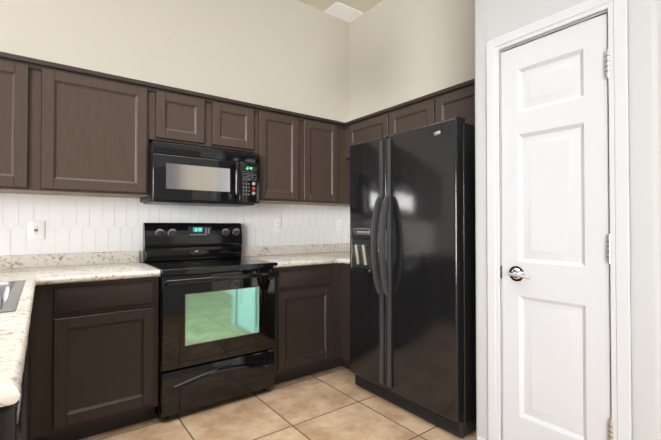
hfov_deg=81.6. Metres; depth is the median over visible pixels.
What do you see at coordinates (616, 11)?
door frame
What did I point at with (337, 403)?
floor
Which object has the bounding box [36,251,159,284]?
countertop
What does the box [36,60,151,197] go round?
upper cabinet
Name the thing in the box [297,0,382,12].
ceiling
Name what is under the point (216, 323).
range
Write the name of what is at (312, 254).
countertop
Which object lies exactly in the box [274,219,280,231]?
duplex electrical outlet
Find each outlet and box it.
[27,221,44,239]
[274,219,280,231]
[336,219,340,230]
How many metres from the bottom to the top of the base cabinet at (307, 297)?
0.868 m
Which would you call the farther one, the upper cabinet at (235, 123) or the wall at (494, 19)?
the upper cabinet at (235, 123)
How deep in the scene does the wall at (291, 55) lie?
3.10 m
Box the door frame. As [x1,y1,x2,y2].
[486,0,631,439]
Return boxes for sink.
[0,280,25,312]
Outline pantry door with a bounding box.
[501,13,612,439]
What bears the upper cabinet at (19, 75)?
attached to the wall at (291, 55)
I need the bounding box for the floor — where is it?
[79,366,475,439]
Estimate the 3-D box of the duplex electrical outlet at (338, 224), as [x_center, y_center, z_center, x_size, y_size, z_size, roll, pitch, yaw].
[0.082,0.048,3.882,0.074,0.118,0.008,1,-1,-37]
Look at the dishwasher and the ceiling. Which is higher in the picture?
the ceiling
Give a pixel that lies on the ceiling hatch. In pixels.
(343, 12)
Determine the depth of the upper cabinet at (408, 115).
2.96 m
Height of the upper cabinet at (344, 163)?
0.744 m
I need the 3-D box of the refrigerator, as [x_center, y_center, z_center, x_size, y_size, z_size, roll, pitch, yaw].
[0.664,0.319,2.626,0.828,1.777,0.913,1,-1,-37]
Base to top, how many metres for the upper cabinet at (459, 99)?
0.326 m
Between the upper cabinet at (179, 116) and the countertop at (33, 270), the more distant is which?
the upper cabinet at (179, 116)
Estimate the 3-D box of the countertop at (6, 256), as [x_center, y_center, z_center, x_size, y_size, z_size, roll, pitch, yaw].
[-1.880,0.269,1.995,0.420,0.118,0.682,1,-1,-37]
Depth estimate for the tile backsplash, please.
2.73 m
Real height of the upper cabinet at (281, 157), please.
0.744 m
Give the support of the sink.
in the countertop at (33, 270)
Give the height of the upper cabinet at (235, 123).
0.371 m
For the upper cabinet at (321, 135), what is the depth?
3.36 m
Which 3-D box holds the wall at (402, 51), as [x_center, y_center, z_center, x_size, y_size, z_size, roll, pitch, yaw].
[2.365,-0.460,1.238,0.160,3.300,7.000,1,-1,-37]
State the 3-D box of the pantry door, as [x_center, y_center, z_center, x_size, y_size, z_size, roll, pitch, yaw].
[0.973,0.176,1.697,0.099,2.020,0.461,1,-1,-37]
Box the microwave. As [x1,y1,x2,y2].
[140,141,259,206]
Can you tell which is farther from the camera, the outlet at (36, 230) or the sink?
the outlet at (36, 230)
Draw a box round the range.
[141,223,277,418]
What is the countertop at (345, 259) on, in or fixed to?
on the base cabinet at (344, 268)
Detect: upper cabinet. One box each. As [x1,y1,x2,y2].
[0,51,39,193]
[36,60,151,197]
[152,83,211,146]
[208,95,259,154]
[259,105,303,203]
[288,114,339,205]
[340,122,349,205]
[344,111,379,158]
[380,96,423,136]
[424,78,474,125]
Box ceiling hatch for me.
[324,2,363,22]
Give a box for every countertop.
[0,254,47,406]
[0,255,23,258]
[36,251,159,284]
[241,243,349,267]
[340,255,349,263]
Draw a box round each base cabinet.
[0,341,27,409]
[26,276,158,439]
[273,263,339,384]
[340,263,349,369]
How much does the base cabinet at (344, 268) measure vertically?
0.868 m
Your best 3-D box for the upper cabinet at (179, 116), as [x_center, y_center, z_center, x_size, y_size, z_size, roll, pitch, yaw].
[-1.136,-0.721,2.777,0.392,0.371,0.343,1,-1,-37]
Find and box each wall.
[0,0,349,261]
[350,0,474,120]
[474,0,660,439]
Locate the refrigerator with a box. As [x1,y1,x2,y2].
[350,116,475,437]
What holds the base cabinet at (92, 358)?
on the floor
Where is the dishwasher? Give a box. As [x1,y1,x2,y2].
[0,348,26,439]
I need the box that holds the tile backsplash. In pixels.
[0,193,349,260]
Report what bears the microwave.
attached to the upper cabinet at (179, 116)
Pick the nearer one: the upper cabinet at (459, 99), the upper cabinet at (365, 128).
the upper cabinet at (459, 99)

